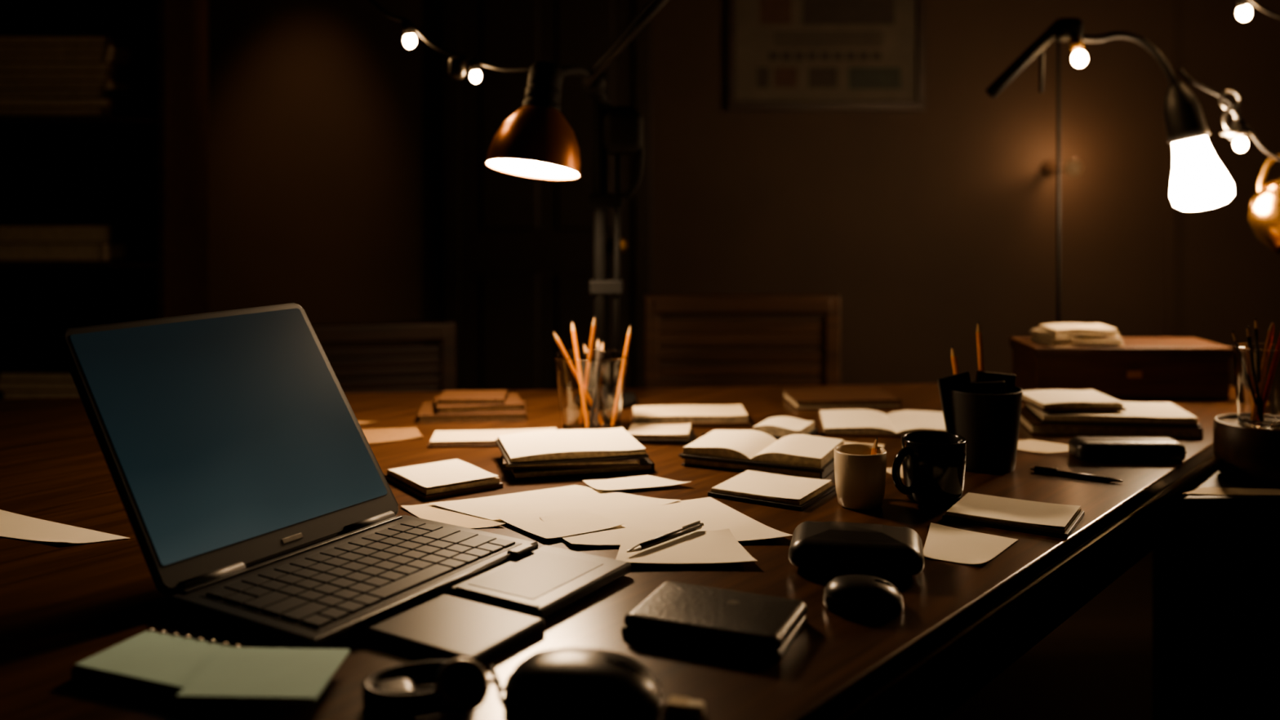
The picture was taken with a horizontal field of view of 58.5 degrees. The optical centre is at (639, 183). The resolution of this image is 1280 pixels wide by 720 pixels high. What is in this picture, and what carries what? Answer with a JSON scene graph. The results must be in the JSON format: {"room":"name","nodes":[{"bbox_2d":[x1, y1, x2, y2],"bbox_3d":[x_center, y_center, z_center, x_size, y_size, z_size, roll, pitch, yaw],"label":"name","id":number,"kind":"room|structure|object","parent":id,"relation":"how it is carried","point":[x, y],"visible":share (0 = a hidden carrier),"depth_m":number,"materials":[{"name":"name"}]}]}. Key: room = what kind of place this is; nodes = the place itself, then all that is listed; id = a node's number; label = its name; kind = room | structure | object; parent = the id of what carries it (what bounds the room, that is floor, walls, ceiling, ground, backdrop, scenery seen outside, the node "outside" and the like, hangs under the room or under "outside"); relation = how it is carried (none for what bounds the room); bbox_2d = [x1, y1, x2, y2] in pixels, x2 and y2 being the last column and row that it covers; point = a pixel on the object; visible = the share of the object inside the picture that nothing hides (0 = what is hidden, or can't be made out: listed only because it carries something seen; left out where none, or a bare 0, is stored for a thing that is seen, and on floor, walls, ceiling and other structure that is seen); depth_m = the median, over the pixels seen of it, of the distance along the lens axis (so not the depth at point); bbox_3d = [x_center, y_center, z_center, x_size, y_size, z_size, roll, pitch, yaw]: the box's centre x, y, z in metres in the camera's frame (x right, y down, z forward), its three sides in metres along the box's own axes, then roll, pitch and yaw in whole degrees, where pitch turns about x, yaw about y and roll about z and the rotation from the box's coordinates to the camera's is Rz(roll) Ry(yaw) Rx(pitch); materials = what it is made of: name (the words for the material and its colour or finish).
{"room":"home office","nodes":[
{"label":"home office","id":0,"kind":"room"},
{"bbox_2d":[208,0,1279,389],"bbox_3d":[0.050,-0.190,4.060,5.700,2.800,0.120,0,0,0],"label":"wall","id":1,"kind":"structure","parent":0,"point":[936,222],"depth_m":4.00,"materials":[{"name":"paint"}]},
{"bbox_2d":[442,0,651,390],"bbox_3d":[-0.320,0.125,3.938,0.720,2.170,0.115,0,0,0],"label":"door","id":2,"kind":"structure","parent":1,"relation":"in","point":[517,251],"depth_m":3.94,"materials":[{"name":"brown wood"}]},
{"bbox_2d":[726,0,925,111],"bbox_3d":[0.648,-0.565,3.983,0.690,0.620,0.030,0,0,0],"label":"framed poster","id":3,"kind":"object","parent":1,"relation":"attached to","point":[782,55],"visible":1,"depth_m":3.99,"materials":[{"name":"brown paper"}]},
{"bbox_2d":[1040,159,1082,177],"bbox_3d":[1.430,-0.052,3.872,0.056,0.056,0.253,0,0,0],"label":"door knob","id":4,"kind":"object","parent":1,"relation":"attached to","point":[1073,167],"visible":0.98,"depth_m":3.77,"materials":[{"name":"paint"}]},
{"bbox_2d":[1165,0,1176,337],"bbox_3d":[1.855,-0.250,3.993,0.030,2.680,0.015,0,0,0],"label":"trim","id":5,"kind":"structure","parent":1,"relation":"attached to","point":[1171,5],"depth_m":3.98,"materials":[{"name":"paint"}]},
{"bbox_2d":[943,550,1152,719],"bbox_3d":[0.050,1.240,1.300,5.700,0.060,5.800,0,0,0],"label":"floor","id":6,"kind":"structure","parent":0,"point":[1097,664],"depth_m":2.84,"materials":[{"name":"brown wood"}]},
{"bbox_2d":[0,0,208,399],"bbox_3d":[-1.900,-0.005,3.460,1.060,2.430,0.340,0,0,0],"label":"bookcase","id":7,"kind":"object","parent":6,"relation":"on","point":[151,168],"visible":0.43,"depth_m":3.62,"materials":[{"name":"brown wood"}]},
{"bbox_2d":[0,35,145,399],"bbox_3d":[-1.938,-0.170,3.430,0.824,1.599,0.236,0,0,0],"label":"books","id":8,"kind":"object","parent":7,"relation":"in","point":[41,75],"visible":0.8,"depth_m":3.32,"materials":[{"name":"brown paper"}]},
{"bbox_2d":[311,320,455,393],"bbox_3d":[-0.763,0.790,3.224,0.460,0.841,0.462,0,0,-12],"label":"wooden chair","id":9,"kind":"object","parent":6,"relation":"on","point":[443,354],"visible":0.23,"depth_m":3.02,"materials":[{"name":"brown wood"}]},
{"bbox_2d":[0,382,1236,719],"bbox_3d":[-0.145,0.835,1.600,3.028,0.750,2.213,0,0,0],"label":"desk","id":10,"kind":"object","parent":6,"relation":"on","point":[959,626],"visible":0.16,"depth_m":1.37,"materials":[{"name":"brown wood"}]},
{"bbox_2d":[0,509,129,543],"bbox_3d":[-0.811,0.457,1.508,0.293,0.004,0.089,0,0,27],"label":"paper sheet","id":11,"kind":"object","parent":10,"relation":"on","point":[12,525],"visible":1,"depth_m":1.51,"materials":[{"name":"white paper"}]},
{"bbox_2d":[71,627,350,715],"bbox_3d":[-0.390,0.452,1.058,0.260,0.018,0.140,0,0,22],"label":"spiral notepad","id":12,"kind":"object","parent":10,"relation":"on","point":[235,680],"visible":1,"depth_m":1.05,"materials":[{"name":"green paper"}]},
{"bbox_2d":[57,302,631,663],"bbox_3d":[-0.340,0.315,1.333,0.580,0.291,0.365,0,0,32],"label":"laptop","id":13,"kind":"object","parent":10,"relation":"on","point":[251,487],"visible":0.99,"depth_m":1.34,"materials":[{"name":"black plastic"}]},
{"bbox_2d":[357,420,377,424],"bbox_3d":[-0.640,0.457,2.190,0.280,0.004,0.120,0,0,0],"label":"paper sheet","id":14,"kind":"object","parent":10,"relation":"on","point":[359,421],"visible":0.04,"depth_m":2.19,"materials":[{"name":"white paper"}]},
{"bbox_2d":[362,427,423,443],"bbox_3d":[-0.502,0.457,2.083,0.199,0.004,0.146,0,0,-18],"label":"paper sheet","id":15,"kind":"object","parent":10,"relation":"on","point":[372,435],"visible":0.62,"depth_m":2.09,"materials":[{"name":"white paper"}]},
{"bbox_2d":[362,657,494,719],"bbox_3d":[-0.184,0.439,1.014,0.117,0.042,0.075,0,0,8],"label":"headphones","id":16,"kind":"object","parent":10,"relation":"on","point":[460,685],"visible":1,"depth_m":0.99,"materials":[{"name":"black plastic"}]},
{"bbox_2d":[383,458,502,500],"bbox_3d":[-0.303,0.451,1.755,0.128,0.018,0.153,0,0,-35],"label":"notebook","id":17,"kind":"object","parent":10,"relation":"on","point":[451,477],"visible":0.96,"depth_m":1.73,"materials":[{"name":"paper"}]},
{"bbox_2d":[400,501,505,528],"bbox_3d":[-0.265,0.457,1.572,0.073,0.004,0.175,0,0,-41],"label":"paper sheet","id":18,"kind":"object","parent":10,"relation":"on","point":[425,511],"visible":0.9,"depth_m":1.57,"materials":[{"name":"white paper"}]},
{"bbox_2d":[417,390,527,423],"bbox_3d":[-0.330,0.439,2.270,0.210,0.041,0.140,0,0,-6],"label":"book stack","id":19,"kind":"object","parent":10,"relation":"on","point":[452,406],"visible":1,"depth_m":2.22,"materials":[{"name":"brown paper"}]},
{"bbox_2d":[426,426,556,448],"bbox_3d":[-0.260,0.453,2.045,0.228,0.013,0.098,0,0,-4],"label":"book","id":20,"kind":"object","parent":10,"relation":"on","point":[448,438],"visible":0.66,"depth_m":2.03,"materials":[{"name":"paper"}]},
{"bbox_2d":[428,484,680,524],"bbox_3d":[-0.121,0.456,1.635,0.302,0.004,0.199,0,0,-35],"label":"paper sheet","id":21,"kind":"object","parent":10,"relation":"on","point":[574,496],"visible":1,"depth_m":1.64,"materials":[{"name":"white paper"}]},
{"bbox_2d":[493,508,624,538],"bbox_3d":[-0.110,0.454,1.540,0.120,0.004,0.140,0,0,-37],"label":"paper sheet","id":22,"kind":"object","parent":21,"relation":"on","point":[580,521],"visible":1,"depth_m":1.53,"materials":[{"name":"white paper"}]},
{"bbox_2d":[495,426,654,480],"bbox_3d":[-0.113,0.440,1.871,0.240,0.041,0.188,0,0,-14],"label":"book stack","id":23,"kind":"object","parent":10,"relation":"on","point":[557,453],"visible":1,"depth_m":1.81,"materials":[{"name":"paper"}]},
{"bbox_2d":[484,0,667,408],"bbox_3d":[-0.032,-0.050,2.234,0.504,1.020,0.442,0,0,0],"label":"desk lamp","id":24,"kind":"object","parent":10,"relation":"on","point":[536,141],"depth_m":2.29,"materials":[{"name":"black metal"}]},
{"bbox_2d":[489,647,662,719],"bbox_3d":[-0.065,0.439,1.020,0.172,0.042,0.107,0,0,8],"label":"computer mouse","id":25,"kind":"object","parent":10,"relation":"on","point":[566,683],"visible":0.98,"depth_m":0.98,"materials":[{"name":"black plastic"}]},
{"bbox_2d":[552,315,631,429],"bbox_3d":[-0.089,0.352,2.120,0.145,0.216,0.138,0,0,0],"label":"pencil holder","id":26,"kind":"object","parent":10,"relation":"on","point":[590,382],"visible":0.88,"depth_m":2.07,"materials":[{"name":"clear glass"},{"name":"orange painted wood"}]},
{"bbox_2d":[582,475,690,490],"bbox_3d":[-0.006,0.453,1.742,0.156,0.004,0.070,0,0,-16],"label":"paper sheet","id":27,"kind":"object","parent":10,"relation":"on","point":[644,481],"visible":1,"depth_m":1.74,"materials":[{"name":"white paper"}]},
{"bbox_2d":[627,423,693,445],"bbox_3d":[0.035,0.450,2.060,0.118,0.020,0.098,0,0,6],"label":"notebook","id":28,"kind":"object","parent":10,"relation":"on","point":[680,434],"visible":0.78,"depth_m":2.02,"materials":[{"name":"paper"}]},
{"bbox_2d":[539,497,792,545],"bbox_3d":[0.029,0.454,1.509,0.268,0.006,0.221,0,0,-25],"label":"paper sheet","id":29,"kind":"object","parent":10,"relation":"on","point":[715,515],"visible":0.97,"depth_m":1.55,"materials":[{"name":"white paper"}]},
{"bbox_2d":[666,695,705,719],"bbox_3d":[0.040,0.454,0.990,0.032,0.011,0.019,0,0,15],"label":"eraser","id":30,"kind":"object","parent":10,"relation":"on","point":[681,707],"visible":1,"depth_m":0.98,"materials":[{"name":"rubber"}]},
{"bbox_2d":[615,528,757,564],"bbox_3d":[0.056,0.451,1.431,0.171,0.006,0.134,0,0,0],"label":"paper sheet","id":31,"kind":"object","parent":10,"relation":"on","point":[719,546],"visible":0.91,"depth_m":1.42,"materials":[{"name":"white paper"}]},
{"bbox_2d":[626,520,703,552],"bbox_3d":[0.033,0.446,1.444,0.008,0.011,0.148,0,0,41],"label":"pen","id":32,"kind":"object","parent":31,"relation":"on","point":[686,529],"visible":1,"depth_m":1.44,"materials":[{"name":"black plastic"}]},
{"bbox_2d":[631,404,750,427],"bbox_3d":[0.095,0.449,2.212,0.223,0.022,0.118,0,0,-2],"label":"book","id":33,"kind":"object","parent":10,"relation":"on","point":[699,415],"visible":0.89,"depth_m":2.17,"materials":[{"name":"paper"}]},
{"bbox_2d":[621,581,807,662],"bbox_3d":[0.078,0.448,1.180,0.168,0.025,0.120,0,0,23],"label":"notebook","id":34,"kind":"object","parent":10,"relation":"on","point":[727,622],"visible":1,"depth_m":1.15,"materials":[{"name":"black leather"}]},
{"bbox_2d":[679,429,844,479],"bbox_3d":[0.205,0.442,1.885,0.242,0.036,0.155,0,0,24],"label":"open book","id":35,"kind":"object","parent":10,"relation":"on","point":[802,455],"visible":0.87,"depth_m":1.84,"materials":[{"name":"paper"}]},
{"bbox_2d":[707,470,835,511],"bbox_3d":[0.197,0.452,1.700,0.148,0.015,0.133,0,0,31],"label":"notebook","id":36,"kind":"object","parent":10,"relation":"on","point":[785,491],"visible":0.94,"depth_m":1.68,"materials":[{"name":"paper"}]},
{"bbox_2d":[752,416,817,439],"bbox_3d":[0.262,0.446,2.080,0.098,0.027,0.098,0,0,25],"label":"notebook","id":37,"kind":"object","parent":10,"relation":"on","point":[778,427],"visible":0.75,"depth_m":2.06,"materials":[{"name":"paper"}]},
{"bbox_2d":[781,387,901,409],"bbox_3d":[0.420,0.451,2.400,0.220,0.018,0.140,0,0,-5],"label":"book","id":38,"kind":"object","parent":10,"relation":"on","point":[832,398],"visible":1,"depth_m":2.35,"materials":[{"name":"brown paper"}]},
{"bbox_2d":[788,520,924,576],"bbox_3d":[0.262,0.438,1.385,0.158,0.044,0.110,0,0,12],"label":"case","id":39,"kind":"object","parent":10,"relation":"on","point":[825,546],"visible":1,"depth_m":1.34,"materials":[{"name":"black leather"}]},
{"bbox_2d":[834,436,886,511],"bbox_3d":[0.315,0.414,1.646,0.074,0.092,0.096,0,0,0],"label":"coffee mug","id":40,"kind":"object","parent":10,"relation":"on","point":[860,469],"visible":1,"depth_m":1.61,"materials":[{"name":"white ceramic"}]},
{"bbox_2d":[822,574,903,616],"bbox_3d":[0.243,0.445,1.245,0.086,0.030,0.062,0,0,10],"label":"computer mouse","id":41,"kind":"object","parent":10,"relation":"on","point":[866,595],"visible":1,"depth_m":1.22,"materials":[{"name":"black plastic"}]},
{"bbox_2d":[844,440,884,448],"bbox_3d":[0.382,0.457,1.974,0.073,0.004,0.095,0,0,16],"label":"paper sheet","id":42,"kind":"object","parent":10,"relation":"on","point":[845,442],"visible":0.1,"depth_m":2.02,"materials":[{"name":"white paper"}]},
{"bbox_2d":[816,408,946,437],"bbox_3d":[0.475,0.452,2.160,0.272,0.016,0.180,0,0,6],"label":"open book","id":43,"kind":"object","parent":10,"relation":"on","point":[845,422],"visible":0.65,"depth_m":2.13,"materials":[{"name":"paper"}]},
{"bbox_2d":[886,465,903,478],"bbox_3d":[0.445,0.457,1.815,0.094,0.004,0.121,0,0,-27],"label":"paper sheet","id":44,"kind":"object","parent":10,"relation":"on","point":[888,469],"visible":0.02,"depth_m":1.82,"materials":[{"name":"white paper"}]},
{"bbox_2d":[891,431,966,506],"bbox_3d":[0.417,0.415,1.665,0.113,0.090,0.092,0,0,0],"label":"coffee mug","id":45,"kind":"object","parent":10,"relation":"on","point":[934,463],"visible":0.99,"depth_m":1.63,"materials":[{"name":"black ceramic"}]},
{"bbox_2d":[923,522,1017,564],"bbox_3d":[0.401,0.457,1.451,0.117,0.004,0.137,0,0,35],"label":"paper sheet","id":46,"kind":"object","parent":10,"relation":"on","point":[944,543],"visible":1,"depth_m":1.45,"materials":[{"name":"white paper"}]},
{"bbox_2d":[937,321,1022,473],"bbox_3d":[0.558,0.344,1.860,0.124,0.232,0.124,0,0,36],"label":"pencil cup","id":47,"kind":"object","parent":10,"relation":"on","point":[985,411],"visible":0.88,"depth_m":1.82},
{"bbox_2d":[942,492,1084,538],"bbox_3d":[0.515,0.453,1.574,0.163,0.014,0.123,0,0,31],"label":"notebook","id":48,"kind":"object","parent":10,"relation":"on","point":[1056,520],"visible":1,"depth_m":1.55,"materials":[{"name":"paper"}]},
{"bbox_2d":[1017,439,1068,453],"bbox_3d":[0.705,0.457,2.000,0.145,0.004,0.097,0,0,-21],"label":"paper sheet","id":49,"kind":"object","parent":10,"relation":"on","point":[1033,446],"visible":0.7,"depth_m":1.99,"materials":[{"name":"white paper"}]},
{"bbox_2d":[1030,465,1123,482],"bbox_3d":[0.682,0.455,1.790,0.116,0.010,0.081,0,0,0],"label":"pen","id":50,"kind":"object","parent":10,"relation":"on","point":[1037,468],"depth_m":1.79,"materials":[{"name":"black plastic"}]},
{"bbox_2d":[985,17,1234,323],"bbox_3d":[1.030,0.049,2.559,0.525,0.822,0.221,0,0,8],"label":"gooseneck lamp","id":51,"kind":"object","parent":10,"relation":"on","point":[1199,181],"visible":0.95,"depth_m":2.48,"materials":[{"name":"black metal"}]},
{"bbox_2d":[1019,389,1203,439],"bbox_3d":[0.875,0.432,2.163,0.300,0.056,0.176,0,0,7],"label":"book stack","id":52,"kind":"object","parent":10,"relation":"on","point":[1088,412],"visible":0.89,"depth_m":2.10,"materials":[{"name":"paper"}]},
{"bbox_2d":[1009,337,1233,400],"bbox_3d":[1.045,0.403,2.498,0.420,0.113,0.173,0,0,0],"label":"wooden box","id":53,"kind":"object","parent":10,"relation":"on","point":[1144,368],"visible":0.88,"depth_m":2.42,"materials":[{"name":"brown wood"}]},
{"bbox_2d":[1029,323,1124,346],"bbox_3d":[0.950,0.328,2.491,0.173,0.036,0.141,0,0,0],"label":"paper stack","id":54,"kind":"object","parent":53,"relation":"on","point":[1053,335],"visible":1,"depth_m":2.44,"materials":[{"name":"white paper"}]},
{"bbox_2d":[1068,436,1186,462],"bbox_3d":[0.815,0.444,1.914,0.180,0.032,0.066,0,0,2],"label":"glasses case","id":55,"kind":"object","parent":10,"relation":"on","point":[1091,449],"visible":1,"depth_m":1.89,"materials":[{"name":"black leather"}]},
{"bbox_2d":[644,294,839,387],"bbox_3d":[0.265,0.750,3.189,0.510,0.921,0.462,0,0,0],"label":"wooden chair","id":56,"kind":"object","parent":6,"relation":"on","point":[828,305],"visible":0.41,"depth_m":2.97,"materials":[{"name":"brown wood"}]},
{"bbox_3d":[1.403,0.853,2.116,1.093,0.715,0.667,0,0,0],"label":"base cabinet","id":57,"kind":"object","parent":6,"relation":"on","visible":0},
{"bbox_2d":[1182,487,1279,495],"bbox_3d":[1.010,0.492,1.835,0.300,0.004,0.050,0,0,0],"label":"paper sheet","id":58,"kind":"object","parent":57,"relation":"on","point":[1202,491],"visible":1,"depth_m":1.83,"materials":[{"name":"white paper"}]},
{"bbox_2d":[1213,413,1279,486],"bbox_3d":[1.042,0.447,1.920,0.142,0.096,0.142,0,0,0],"label":"pot","id":59,"kind":"object","parent":57,"relation":"on","point":[1244,455],"visible":0.8,"depth_m":1.87,"materials":[{"name":"black ceramic"}]},
{"bbox_2d":[1231,318,1279,429],"bbox_3d":[1.045,0.313,1.920,0.091,0.190,0.088,0,0,0],"label":"glass jar","id":60,"kind":"object","parent":59,"relation":"on","point":[1256,365],"visible":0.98,"depth_m":1.89,"materials":[{"name":"clear glass"}]},
{"bbox_2d":[1248,154,1279,254],"bbox_3d":[1.487,0.214,2.429,0.343,0.562,0.226,0,0,29],"label":"lamp","id":61,"kind":"object","parent":57,"relation":"on","point":[1264,217],"visible":0.99,"depth_m":2.43,"materials":[{"name":"gold metal"}]},
{"bbox_3d":[0.050,-1.620,1.300,5.700,0.060,5.800,0,0,0],"label":"ceiling","id":62,"kind":"structure","parent":0,"visible":0},
{"bbox_2d":[368,0,529,83],"bbox_3d":[-0.704,-0.892,2.224,1.011,1.396,0.057,0,0,6],"label":"string lights","id":63,"kind":"object","parent":62,"relation":"hanging from","point":[456,63],"visible":1,"depth_m":2.19,"materials":[{"name":"black"}]},
{"bbox_2d":[1177,0,1279,160],"bbox_3d":[1.850,-0.769,2.501,2.107,1.640,0.109,0,0,-3],"label":"string lights","id":64,"kind":"object","parent":62,"relation":"hanging from","point":[1237,133],"visible":1,"depth_m":2.49,"materials":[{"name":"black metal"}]}
]}

